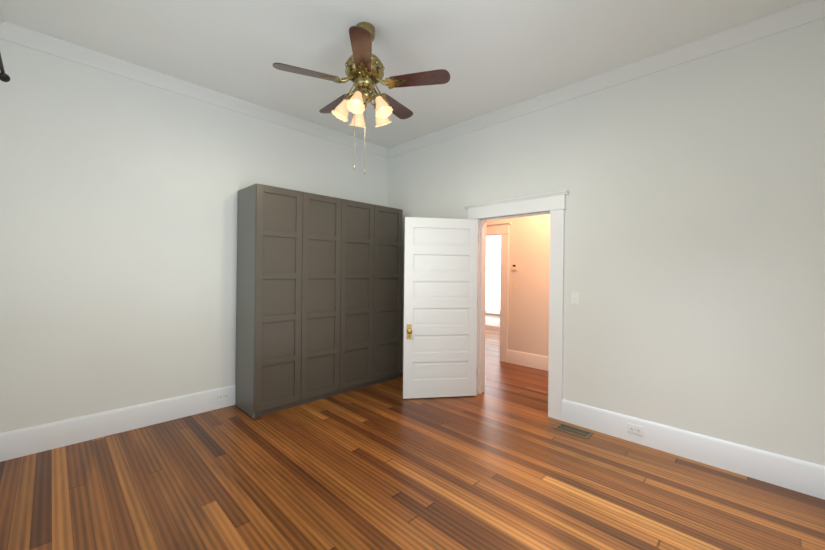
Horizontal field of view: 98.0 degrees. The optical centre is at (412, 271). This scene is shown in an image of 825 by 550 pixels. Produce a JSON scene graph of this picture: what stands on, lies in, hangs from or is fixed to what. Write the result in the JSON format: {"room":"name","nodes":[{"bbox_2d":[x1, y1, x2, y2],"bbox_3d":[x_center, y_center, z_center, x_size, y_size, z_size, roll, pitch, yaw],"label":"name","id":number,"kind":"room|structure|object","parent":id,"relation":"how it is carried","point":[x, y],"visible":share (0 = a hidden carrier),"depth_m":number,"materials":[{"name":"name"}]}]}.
{"room":"bedroom","nodes":[
{"label":"bedroom","id":0,"kind":"room"},
{"bbox_2d":[0,39,388,432],"bbox_3d":[-1.857,-0.201,4.176,0.150,3.350,4.320,1,0,45],"label":"wall","id":1,"kind":"structure","parent":0,"point":[118,235],"depth_m":3.26,"materials":[{"name":"paint"}]},
{"bbox_2d":[0,2,7,35],"bbox_3d":[-1.535,-1.816,1.108,4.600,0.112,0.090,1,0,45],"label":"crown molding","id":2,"kind":"structure","parent":1,"relation":"attached to","point":[3,24],"depth_m":2.71,"materials":[{"name":"paint"}]},
{"bbox_2d":[0,385,235,461],"bbox_3d":[-1.803,1.367,4.126,0.020,0.215,3.990,1,0,45],"label":"baseboard","id":3,"kind":"structure","parent":1,"relation":"attached to","point":[44,437],"depth_m":3.18,"materials":[{"name":"paint"}]},
{"bbox_2d":[217,392,228,400],"bbox_3d":[-2.042,1.352,3.865,0.008,0.072,0.116,1,0,45],"label":"electrical outlet","id":4,"kind":"object","parent":3,"relation":"attached to","point":[222,396],"visible":1,"depth_m":3.86,"materials":[{"name":"white plastic"}]},
{"bbox_2d":[0,22,387,157],"bbox_3d":[-1.753,-1.819,4.091,0.090,0.112,3.840,1,0,45],"label":"crown molding","id":5,"kind":"structure","parent":1,"relation":"attached to","point":[17,34],"depth_m":3.46,"materials":[{"name":"paint"}]},
{"bbox_2d":[0,0,806,147],"bbox_3d":[0.686,-1.908,5.195,7.500,0.120,9.320,1,0,45],"label":"ceiling","id":6,"kind":"structure","parent":0,"point":[489,56],"depth_m":2.89,"materials":[{"name":"paint"}]},
{"bbox_2d":[273,22,449,173],"bbox_3d":[-0.390,-1.291,2.784,1.225,1.137,1.256,1,0,45],"label":"fan","id":7,"kind":"object","parent":6,"relation":"hanging from","point":[364,70],"visible":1,"depth_m":2.66,"materials":[{"name":"brown wood"}]},
{"bbox_2d":[0,325,824,549],"bbox_3d":[0.647,1.562,5.195,7.500,0.120,9.320,1,0,45],"label":"floor","id":8,"kind":"structure","parent":0,"point":[500,462],"depth_m":2.48,"materials":[{"name":"brown wood"}]},
{"bbox_2d":[235,184,402,417],"bbox_3d":[-1.044,0.303,4.484,0.517,2.360,2.020,1,0,45],"label":"wardrobe","id":9,"kind":"object","parent":8,"relation":"on","point":[319,297],"visible":1,"depth_m":4.05,"materials":[{"name":"paint"}]},
{"bbox_2d":[554,423,592,438],"bbox_3d":[1.524,1.509,3.397,0.305,0.006,0.170,1,0,45],"label":"floor vent","id":10,"kind":"object","parent":8,"relation":"in","point":[579,432],"visible":1,"depth_m":3.39,"materials":[{"name":"brown metal"}]},
{"bbox_2d":[485,313,499,318],"bbox_3d":[3.894,-0.137,8.451,7.200,3.350,0.150,1,0,45],"label":"wall","id":11,"kind":"structure","parent":0,"point":[491,315],"depth_m":9.98,"materials":[{"name":"paint"}]},
{"bbox_2d":[485,317,499,326],"bbox_3d":[3.817,1.430,8.391,7.200,0.215,0.020,1,0,45],"label":"baseboard","id":12,"kind":"structure","parent":11,"relation":"attached to","point":[488,321],"depth_m":9.96,"materials":[{"name":"paint"}]},
{"bbox_2d":[485,235,500,313],"bbox_3d":[2.150,-0.106,10.030,1.100,2.550,0.058,1,0,45],"label":"room window","id":13,"kind":"structure","parent":11,"relation":"in","point":[493,256],"depth_m":9.97,"materials":[{"name":"glass"}]},
{"bbox_2d":[486,214,549,356],"bbox_3d":[1.564,-0.163,6.100,7.200,3.350,0.150,1,0,45],"label":"wall","id":14,"kind":"structure","parent":0,"point":[528,299],"depth_m":5.70,"materials":[{"name":"paint"}]},
{"bbox_2d":[513,283,516,290],"bbox_3d":[1.673,0.258,5.868,0.072,0.116,0.021,1,0,45],"label":"light switch","id":15,"kind":"object","parent":14,"relation":"attached to","point":[514,287],"visible":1,"depth_m":5.87,"materials":[{"name":"beige plastic"}]},
{"bbox_2d":[512,263,517,270],"bbox_3d":[1.670,-0.070,5.867,0.090,0.120,0.030,1,0,45],"label":"thermostat","id":16,"kind":"object","parent":14,"relation":"attached to","point":[514,266],"visible":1,"depth_m":5.86,"materials":[{"name":"beige plastic"}]},
{"bbox_2d":[507,349,548,370],"bbox_3d":[2.809,1.418,4.729,3.475,0.215,0.020,1,0,45],"label":"baseboard","id":17,"kind":"structure","parent":14,"relation":"attached to","point":[536,361],"depth_m":5.68,"materials":[{"name":"paint"}]},
{"bbox_2d":[388,18,824,465],"bbox_3d":[1.298,-0.166,3.985,4.600,3.350,0.150,1,0,45],"label":"wall","id":18,"kind":"structure","parent":0,"point":[694,247],"depth_m":2.93,"materials":[{"name":"paint"}]},
{"bbox_2d":[401,358,402,372],"bbox_3d":[0.143,1.389,4.992,1.505,0.215,0.020,1,0,45],"label":"baseboard","id":19,"kind":"structure","parent":18,"relation":"attached to","point":[401,358],"depth_m":5.28,"materials":[{"name":"paint"}]},
{"bbox_2d":[403,217,477,398],"bbox_3d":[0.327,0.430,4.264,0.589,2.112,0.756,1,0,45],"label":"door","id":20,"kind":"structure","parent":18,"relation":"in","point":[440,307],"depth_m":4.24,"materials":[{"name":"paint"}]},
{"bbox_2d":[464,190,568,420],"bbox_3d":[1.230,0.349,5.236,2.760,2.319,2.768,1,0,45],"label":"door frame","id":21,"kind":"structure","parent":18,"relation":"attached to","point":[553,203],"depth_m":3.91,"materials":[{"name":"paint"}]},
{"bbox_2d":[571,292,578,303],"bbox_3d":[1.608,0.266,3.553,0.072,0.116,0.021,1,0,45],"label":"light switch","id":22,"kind":"object","parent":18,"relation":"attached to","point":[574,297],"visible":1,"depth_m":3.55,"materials":[{"name":"white plastic"}]},
{"bbox_2d":[388,0,824,157],"bbox_3d":[1.231,-1.786,3.900,4.600,0.112,0.090,1,0,45],"label":"crown molding","id":23,"kind":"structure","parent":18,"relation":"attached to","point":[800,14],"depth_m":3.11,"materials":[{"name":"paint"}]},
{"bbox_2d":[628,423,642,435],"bbox_3d":[1.966,1.397,3.166,0.116,0.072,0.008,1,0,45],"label":"electrical outlet","id":24,"kind":"object","parent":18,"relation":"attached to","point":[632,428],"visible":1,"depth_m":3.16,"materials":[{"name":"white plastic"}]},
{"bbox_2d":[562,399,824,499],"bbox_3d":[2.171,1.411,2.983,1.845,0.215,0.020,1,0,45],"label":"baseboard","id":25,"kind":"structure","parent":18,"relation":"attached to","point":[804,477],"depth_m":2.82,"materials":[{"name":"paint"}]},
{"bbox_3d":[-1.691,-0.199,1.076,4.750,3.350,0.150,1,0,45],"label":"wall","id":26,"kind":"structure","parent":0,"visible":0},
{"bbox_2d":[0,53,9,81],"bbox_3d":[-2.032,-1.287,1.636,2.208,0.089,0.148,1,0,45],"label":"curtain rod","id":27,"kind":"object","parent":26,"relation":"attached to","point":[4,77],"visible":1,"depth_m":2.38,"materials":[{"name":"metal"}]}
]}

